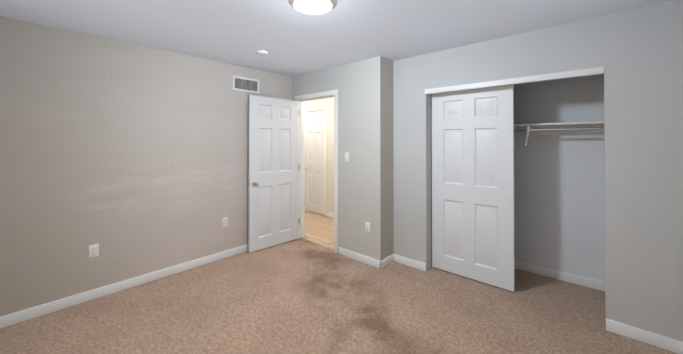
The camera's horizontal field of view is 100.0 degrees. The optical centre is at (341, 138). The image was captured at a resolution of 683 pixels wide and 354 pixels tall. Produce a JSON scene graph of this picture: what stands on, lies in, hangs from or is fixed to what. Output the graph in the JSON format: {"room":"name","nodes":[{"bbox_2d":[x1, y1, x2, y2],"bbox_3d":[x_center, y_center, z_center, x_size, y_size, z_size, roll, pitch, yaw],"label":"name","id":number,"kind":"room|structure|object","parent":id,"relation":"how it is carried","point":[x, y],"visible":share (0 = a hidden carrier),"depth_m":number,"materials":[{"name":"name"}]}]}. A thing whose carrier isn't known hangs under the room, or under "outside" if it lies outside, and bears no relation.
{"room":"empty bedroom","nodes":[
{"label":"empty bedroom","id":0,"kind":"room"},
{"bbox_2d":[0,16,291,316],"bbox_3d":[-1.801,0.262,3.232,0.120,2.410,3.270,0,-1,42],"label":"wall","id":1,"kind":"structure","parent":0,"point":[99,136],"depth_m":2.71,"materials":[{"name":"beige paint"}]},
{"bbox_2d":[89,244,98,257],"bbox_3d":[-2.264,1.025,2.619,0.007,0.115,0.070,0,-1,42],"label":"duplex electrical outlet","id":2,"kind":"object","parent":1,"relation":"attached to","point":[94,250],"depth_m":2.62,"materials":[{"name":"white plastic"}]},
{"bbox_2d":[0,244,247,327],"bbox_3d":[-1.747,1.423,3.184,0.013,0.088,2.984,0,-1,42],"label":"baseboard","id":3,"kind":"structure","parent":1,"relation":"attached to","point":[23,315],"depth_m":2.69,"materials":[{"name":"white wood"}]},
{"bbox_2d":[222,217,227,226],"bbox_3d":[-1.437,1.028,3.535,0.007,0.115,0.070,0,-1,42],"label":"duplex electrical outlet","id":4,"kind":"object","parent":1,"relation":"attached to","point":[224,220],"depth_m":3.54,"materials":[{"name":"white plastic"}]},
{"bbox_2d":[233,75,258,93],"bbox_3d":[-1.247,-0.709,3.755,0.011,0.185,0.378,0,-1,42],"label":"air vent","id":5,"kind":"object","parent":1,"relation":"in","point":[244,84],"visible":1,"depth_m":3.75,"materials":[{"name":"white metal"}]},
{"bbox_2d":[302,210,333,248],"bbox_3d":[-0.704,1.531,5.190,4.072,0.100,1.240,0,-1,42],"label":"floor","id":6,"kind":"structure","parent":0,"point":[319,228],"depth_m":4.67,"materials":[{"name":"beige wood"}]},
{"bbox_2d":[305,97,333,215],"bbox_3d":[-0.373,0.279,5.655,4.192,2.410,0.120,0,-1,42],"label":"wall","id":7,"kind":"structure","parent":0,"point":[328,103],"depth_m":5.43,"materials":[{"name":"paint"}]},
{"bbox_2d":[305,111,323,214],"bbox_3d":[-0.557,0.462,5.722,0.582,2.020,0.104,0,-1,42],"label":"hall door","id":8,"kind":"structure","parent":7,"relation":"in","point":[314,162],"depth_m":5.73,"materials":[{"name":"white paint"}]},
{"bbox_2d":[305,106,325,215],"bbox_3d":[-0.520,0.431,5.769,0.716,2.108,0.125,0,-1,42],"label":"door frame","id":9,"kind":"structure","parent":7,"relation":"attached to","point":[316,109],"depth_m":5.51,"materials":[{"name":"white wood"}]},
{"bbox_2d":[327,212,333,217],"bbox_3d":[0.429,1.434,4.830,1.907,0.088,0.017,0,-1,42],"label":"baseboard","id":10,"kind":"structure","parent":7,"relation":"attached to","point":[329,214],"depth_m":5.38,"materials":[{"name":"white wood"}]},
{"bbox_2d":[0,0,672,76],"bbox_3d":[-0.849,-0.994,3.177,6.580,0.100,4.450,0,-1,42],"label":"ceiling","id":11,"kind":"structure","parent":0,"point":[288,38],"depth_m":2.36,"materials":[{"name":"white paint"}]},
{"bbox_2d":[257,51,267,55],"bbox_3d":[-0.864,-0.929,3.122,0.120,0.030,0.120,0,-1,42],"label":"smoke detector","id":12,"kind":"object","parent":11,"relation":"attached to","point":[262,53],"visible":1,"depth_m":3.09,"materials":[{"name":"white plastic"}]},
{"bbox_2d":[288,0,336,14],"bbox_3d":[-0.199,-0.931,1.986,0.336,0.042,0.336,0,-1,42],"label":"led ceiling light","id":13,"kind":"object","parent":11,"relation":"attached to","point":[314,7],"visible":1,"depth_m":1.98,"materials":[{"name":"white glass"}]},
{"bbox_2d":[0,238,676,353],"bbox_3d":[0.023,1.510,2.274,4.100,0.100,4.305,0,-1,42],"label":"floor carpet","id":14,"kind":"object","parent":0,"point":[300,296],"visible":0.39,"depth_m":2.37,"materials":[{"name":"brown carpet"}]},
{"bbox_2d":[292,56,393,260],"bbox_3d":[-0.057,0.266,3.887,1.592,2.410,0.280,0,-1,42],"label":"wall","id":15,"kind":"structure","parent":0,"point":[365,172],"depth_m":3.43,"materials":[{"name":"beige paint"}]},
{"bbox_2d":[248,95,298,252],"bbox_3d":[-0.927,0.450,3.966,0.173,2.020,0.774,0,-1,42],"label":"bedroom door","id":16,"kind":"structure","parent":15,"relation":"in","point":[273,219],"depth_m":3.91,"materials":[{"name":"white paint"}]},
{"bbox_2d":[294,89,337,253],"bbox_3d":[-0.326,0.418,4.022,0.876,2.108,0.152,0,-1,42],"label":"door frame","id":17,"kind":"structure","parent":15,"relation":"attached to","point":[301,99],"depth_m":4.23,"materials":[{"name":"white wood"}]},
{"bbox_2d":[345,152,348,161],"bbox_3d":[0.062,0.226,3.580,0.070,0.115,0.017,0,-1,42],"label":"toggle light switch","id":18,"kind":"object","parent":15,"relation":"attached to","point":[346,156],"visible":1,"depth_m":3.58,"materials":[{"name":"white plastic"}]},
{"bbox_2d":[339,247,383,268],"bbox_3d":[0.207,1.424,3.444,0.645,0.088,0.013,0,-1,42],"label":"baseboard","id":19,"kind":"structure","parent":15,"relation":"attached to","point":[353,255],"depth_m":3.40,"materials":[{"name":"white wood"}]},
{"bbox_2d":[365,222,369,232],"bbox_3d":[0.305,1.036,3.361,0.070,0.115,0.007,0,-1,42],"label":"duplex electrical outlet","id":20,"kind":"object","parent":15,"relation":"attached to","point":[367,225],"depth_m":3.36,"materials":[{"name":"white plastic"}]},
{"bbox_2d":[393,0,682,341],"bbox_3d":[1.482,0.259,2.801,2.388,2.410,0.170,0,-1,42],"label":"wall","id":21,"kind":"structure","parent":0,"point":[636,53],"depth_m":2.13,"materials":[{"name":"beige paint"}]},
{"bbox_2d":[392,254,425,271],"bbox_3d":[0.777,1.423,3.303,0.418,0.088,0.017,0,-1,42],"label":"baseboard","id":22,"kind":"structure","parent":21,"relation":"attached to","point":[419,265],"depth_m":3.29,"materials":[{"name":"white wood"}]},
{"bbox_2d":[432,84,514,291],"bbox_3d":[1.342,0.458,3.003,0.815,1.987,0.035,0,-1,42],"label":"sliding closet door","id":23,"kind":"structure","parent":21,"relation":"in","point":[473,222],"depth_m":2.95,"materials":[{"name":"white paint"}]},
{"bbox_2d":[425,67,603,93],"bbox_3d":[1.527,-0.526,2.754,1.473,0.053,0.168,0,-1,42],"label":"trim","id":24,"kind":"structure","parent":21,"relation":"attached to","point":[566,74],"depth_m":2.55,"materials":[{"name":"white wood"}]},
{"bbox_2d":[606,319,679,353],"bbox_3d":[2.153,1.415,2.060,0.370,0.088,0.017,0,-1,42],"label":"baseboard","id":25,"kind":"structure","parent":21,"relation":"attached to","point":[654,339],"depth_m":2.05,"materials":[{"name":"white wood"}]},
{"bbox_2d":[514,74,604,281],"bbox_3d":[1.775,0.261,3.126,2.388,2.410,0.705,0,-1,42],"label":"wall","id":26,"kind":"structure","parent":0,"point":[559,192],"depth_m":2.98,"materials":[{"name":"grey paint"}]},
{"bbox_2d":[514,121,603,145],"bbox_3d":[1.898,-0.038,3.123,1.716,0.227,0.303,0,-1,42],"label":"shelf","id":27,"kind":"object","parent":26,"relation":"attached to","point":[596,127],"visible":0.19,"depth_m":2.88,"materials":[{"name":"white painted wood"},{"name":"white metal"}]},
{"bbox_2d":[515,260,604,291],"bbox_3d":[1.996,1.423,3.221,1.720,0.088,0.015,0,-1,42],"label":"baseboard","id":28,"kind":"structure","parent":26,"relation":"attached to","point":[587,282],"depth_m":2.96,"materials":[{"name":"white wood"}]},
{"bbox_2d":[682,0,682,94],"bbox_3d":[1.500,0.246,0.949,0.120,2.410,4.305,0,-1,42],"label":"wall","id":29,"kind":"structure","parent":0,"point":[682,47],"depth_m":1.93,"materials":[{"name":"beige paint"}]},
{"bbox_2d":[680,341,682,353],"bbox_3d":[1.207,1.405,0.717,0.013,0.088,3.280,0,-1,42],"label":"baseboard","id":30,"kind":"structure","parent":29,"relation":"attached to","point":[681,343],"depth_m":1.93,"materials":[{"name":"white wood"}]}
]}

